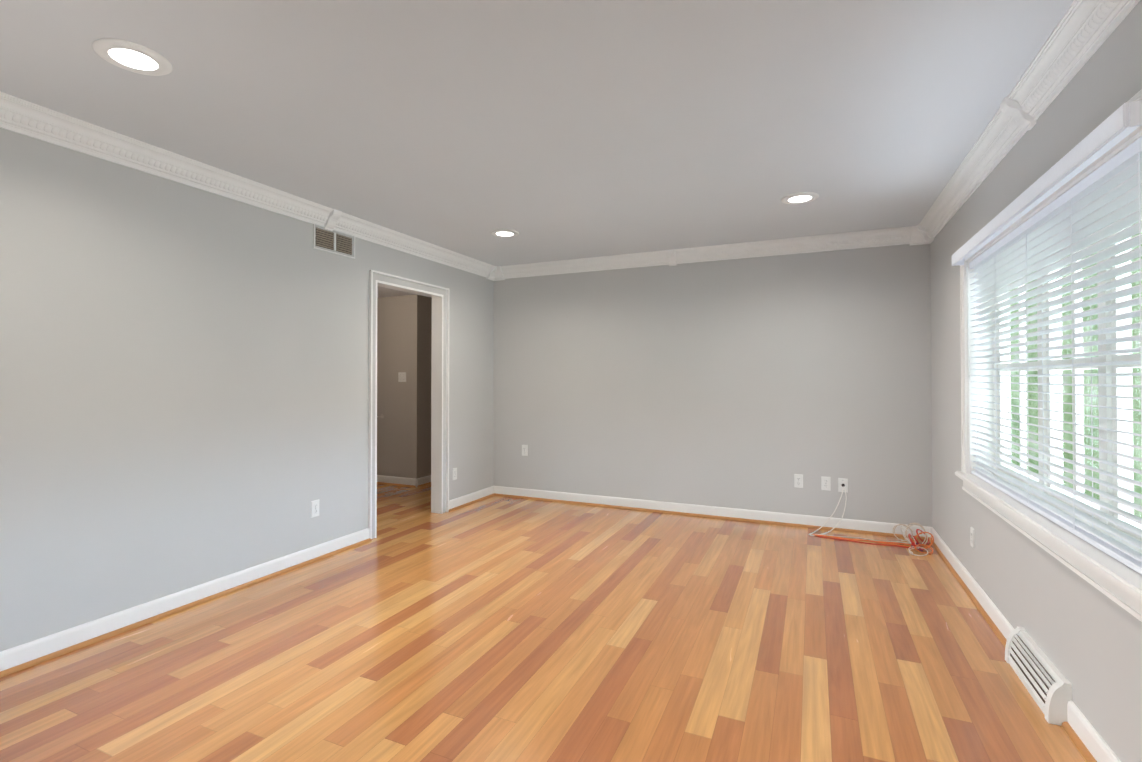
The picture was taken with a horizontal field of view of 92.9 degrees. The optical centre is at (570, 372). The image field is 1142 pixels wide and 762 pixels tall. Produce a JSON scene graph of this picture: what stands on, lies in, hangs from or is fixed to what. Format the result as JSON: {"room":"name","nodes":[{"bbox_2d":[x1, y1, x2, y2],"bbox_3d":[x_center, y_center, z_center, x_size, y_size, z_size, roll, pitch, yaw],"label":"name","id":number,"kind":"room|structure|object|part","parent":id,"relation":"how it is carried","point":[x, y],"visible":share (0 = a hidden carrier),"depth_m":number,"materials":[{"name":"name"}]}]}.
{"room":"empty living room","nodes":[
{"label":"empty living room","id":0,"kind":"room"},
{"bbox_2d":[0,128,493,651],"bbox_3d":[-1.498,0.084,4.526,0.115,2.440,8.170,0,-1,24],"label":"wall","id":1,"kind":"structure","parent":0,"point":[184,386],"depth_m":2.93,"materials":[{"name":"grey paint"}]},
{"bbox_2d":[0,528,371,677],"bbox_3d":[-2.287,1.235,2.562,0.032,0.098,3.599,0,-1,24],"label":"baseboard","id":2,"kind":"structure","parent":1,"relation":"attached to","point":[12,660],"depth_m":2.84,"materials":[{"name":"white paint"}]},
{"bbox_2d":[311,499,318,517],"bbox_3d":[-1.769,0.941,3.757,0.008,0.114,0.070,0,-1,24],"label":"electrical outlet","id":3,"kind":"object","parent":1,"relation":"attached to","point":[314,508],"visible":1,"depth_m":3.75,"materials":[{"name":"white plastic"}]},
{"bbox_2d":[313,223,354,258],"bbox_3d":[-1.704,-0.945,3.917,0.012,0.174,0.369,0,-1,24],"label":"air vent","id":4,"kind":"object","parent":1,"relation":"in","point":[333,241],"visible":1,"depth_m":3.91,"materials":[{"name":"white plastic"}]},
{"bbox_2d":[368,270,449,538],"bbox_3d":[-1.423,0.255,4.694,0.161,2.102,0.994,0,-1,24],"label":"door frame","id":5,"kind":"structure","parent":1,"relation":"attached to","point":[437,410],"depth_m":5.05,"materials":[{"name":"white paint"}]},
{"bbox_2d":[452,468,456,480],"bbox_3d":[-1.117,0.976,5.223,0.008,0.114,0.070,0,-1,24],"label":"electrical outlet","id":6,"kind":"object","parent":1,"relation":"attached to","point":[454,473],"visible":1,"depth_m":5.21,"materials":[{"name":"white plastic"}]},
{"bbox_2d":[449,486,495,511],"bbox_3d":[-0.996,1.265,5.462,0.032,0.098,0.789,0,-1,24],"label":"baseboard","id":7,"kind":"structure","parent":1,"relation":"attached to","point":[468,499],"depth_m":5.45,"materials":[{"name":"white paint"}]},
{"bbox_2d":[0,0,1139,280],"bbox_3d":[-0.114,-1.091,2.587,4.000,0.130,5.430,0,-1,24],"label":"crown molding","id":8,"kind":"structure","parent":1,"relation":"attached to","point":[1080,34],"depth_m":2.96,"materials":[{"name":"white paint"}]},
{"bbox_2d":[377,286,431,297],"bbox_3d":[-2.143,-1.011,6.286,2.485,0.215,5.300,0,-1,24],"label":"ceiling","id":9,"kind":"structure","parent":0,"point":[384,292],"depth_m":6.20,"materials":[{"name":"white paint"}]},
{"bbox_2d":[409,295,431,478],"bbox_3d":[-1.309,0.114,7.491,0.120,2.440,2.600,0,-1,24],"label":"wall","id":10,"kind":"structure","parent":0,"point":[420,307],"depth_m":6.33,"materials":[{"name":"beige paint"}]},
{"bbox_2d":[414,475,430,487],"bbox_3d":[-1.267,1.284,7.389,0.031,0.098,2.531,0,-1,24],"label":"baseboard","id":11,"kind":"structure","parent":10,"relation":"attached to","point":[426,480],"depth_m":6.35,"materials":[{"name":"white paint"}]},
{"bbox_2d":[0,0,1073,265],"bbox_3d":[-0.783,-1.199,4.221,6.950,0.120,8.170,0,-1,24],"label":"ceiling","id":12,"kind":"structure","parent":0,"point":[552,130],"depth_m":2.32,"materials":[{"name":"white paint"}]},
{"bbox_2d":[92,38,171,75],"bbox_3d":[-1.612,-1.157,2.001,0.230,0.010,0.230,0,-1,24],"label":"recessed light","id":13,"kind":"object","parent":12,"relation":"in","point":[132,57],"visible":0.98,"depth_m":1.99,"materials":[{"name":"white paint"}]},
{"bbox_2d":[491,229,518,236],"bbox_3d":[-0.539,-1.132,4.424,0.230,0.010,0.230,0,-1,24],"label":"recessed light","id":14,"kind":"object","parent":12,"relation":"in","point":[504,233],"visible":1,"depth_m":4.41,"materials":[{"name":"white paint"}]},
{"bbox_2d":[781,192,818,203],"bbox_3d":[1.501,-1.141,3.560,0.230,0.010,0.230,0,-1,24],"label":"recessed light","id":15,"kind":"object","parent":12,"relation":"in","point":[800,198],"visible":1,"depth_m":3.55,"materials":[{"name":"white paint"}]},
{"bbox_2d":[0,484,1086,761],"bbox_3d":[-0.783,1.361,4.195,6.950,0.120,8.170,0,-1,24],"label":"floor","id":16,"kind":"structure","parent":0,"point":[496,628],"depth_m":2.42,"materials":[{"name":"brown wood"}]},
{"bbox_2d":[809,486,933,555],"bbox_3d":[2.281,1.114,4.164,0.843,0.375,0.476,0,-1,24],"label":"bundle","id":17,"kind":"object","parent":16,"relation":"on","point":[916,546],"visible":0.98,"depth_m":4.12,"materials":[{"name":"white plastic"}]},
{"bbox_2d":[377,244,931,526],"bbox_3d":[-0.065,0.095,5.601,6.770,2.440,0.160,0,-1,24],"label":"wall","id":18,"kind":"structure","parent":0,"point":[755,383],"depth_m":4.91,"materials":[{"name":"grey paint"}]},
{"bbox_2d":[377,475,415,486],"bbox_3d":[-2.497,1.276,6.568,1.530,0.098,0.030,0,-1,24],"label":"baseboard","id":19,"kind":"structure","parent":18,"relation":"attached to","point":[381,479],"depth_m":6.37,"materials":[{"name":"white paint"}]},
{"bbox_2d":[398,372,405,381],"bbox_3d":[-1.982,0.053,6.359,0.116,0.114,0.016,0,-1,24],"label":"light switch","id":20,"kind":"object","parent":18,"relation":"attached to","point":[401,376],"visible":1,"depth_m":6.36,"materials":[{"name":"white plastic"}]},
{"bbox_2d":[522,445,527,455],"bbox_3d":[-0.487,0.816,5.701,0.070,0.114,0.008,0,-1,24],"label":"electrical outlet","id":21,"kind":"object","parent":18,"relation":"attached to","point":[524,450],"visible":1,"depth_m":5.70,"materials":[{"name":"white plastic"}]},
{"bbox_2d":[494,486,927,539],"bbox_3d":[0.970,1.260,5.036,3.970,0.098,0.031,0,-1,24],"label":"baseboard","id":22,"kind":"structure","parent":18,"relation":"attached to","point":[798,520],"depth_m":4.87,"materials":[{"name":"white paint"}]},
{"bbox_2d":[794,474,802,487],"bbox_3d":[1.938,0.923,4.621,0.070,0.114,0.008,0,-1,24],"label":"electrical outlet","id":23,"kind":"object","parent":18,"relation":"attached to","point":[798,480],"visible":1,"depth_m":4.62,"materials":[{"name":"white plastic"}]},
{"bbox_2d":[821,476,830,490],"bbox_3d":[2.130,0.927,4.535,0.070,0.114,0.008,0,-1,24],"label":"electrical outlet","id":24,"kind":"object","parent":18,"relation":"attached to","point":[825,483],"visible":1,"depth_m":4.53,"materials":[{"name":"white plastic"}]},
{"bbox_2d":[838,478,847,492],"bbox_3d":[2.240,0.931,4.468,0.070,0.114,0.042,0,-1,24],"label":"outlet plate","id":25,"kind":"object","parent":18,"relation":"attached to","point":[842,482],"visible":0.85,"depth_m":4.48,"materials":[{"name":"white plastic"}]},
{"bbox_2d":[930,0,1141,761],"bbox_3d":[1.805,0.056,1.722,0.200,2.440,5.430,0,-1,24],"label":"wall","id":26,"kind":"structure","parent":0,"point":[1085,636],"depth_m":2.19,"materials":[{"name":"grey paint"}]},
{"bbox_2d":[970,527,974,548],"bbox_3d":[2.334,0.960,3.157,0.008,0.114,0.070,0,-1,24],"label":"electrical outlet","id":27,"kind":"object","parent":26,"relation":"attached to","point":[972,536],"visible":0.98,"depth_m":3.14,"materials":[{"name":"white plastic"}]},
{"bbox_2d":[926,527,1120,761],"bbox_3d":[1.699,1.227,1.757,0.032,0.098,5.430,0,-1,24],"label":"baseboard","id":28,"kind":"structure","parent":26,"relation":"attached to","point":[1090,737],"depth_m":2.61,"materials":[{"name":"white paint"}]},
{"bbox_2d":[1005,626,1071,725],"bbox_3d":[1.870,1.202,2.190,0.071,0.156,0.490,0,-1,24],"label":"air vent","id":29,"kind":"object","parent":26,"relation":"in","point":[1046,682],"visible":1,"depth_m":2.11,"materials":[{"name":"white plastic"}]},
{"bbox_2d":[952,89,1141,621],"bbox_3d":[2.012,-0.035,2.306,0.265,1.463,2.165,0,-1,24],"label":"window","id":30,"kind":"structure","parent":26,"relation":"in","point":[1086,191],"depth_m":2.08,"materials":[{"name":"white paint"}]},
{"bbox_3d":[2.101,-0.035,2.267,0.070,1.253,1.951,0,-1,24],"label":"frame","id":31,"kind":"part","parent":30,"relation":"part of","materials":[{"name":"white paint"}]},
{"label":"outside","id":32,"kind":"structure","parent":0,"visible":0},
{"bbox_2d":[1010,220,1141,517],"bbox_3d":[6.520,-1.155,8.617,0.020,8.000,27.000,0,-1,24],"label":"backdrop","id":33,"kind":"structure","parent":32,"point":[1066,409],"depth_m":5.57,"materials":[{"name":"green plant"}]}
]}

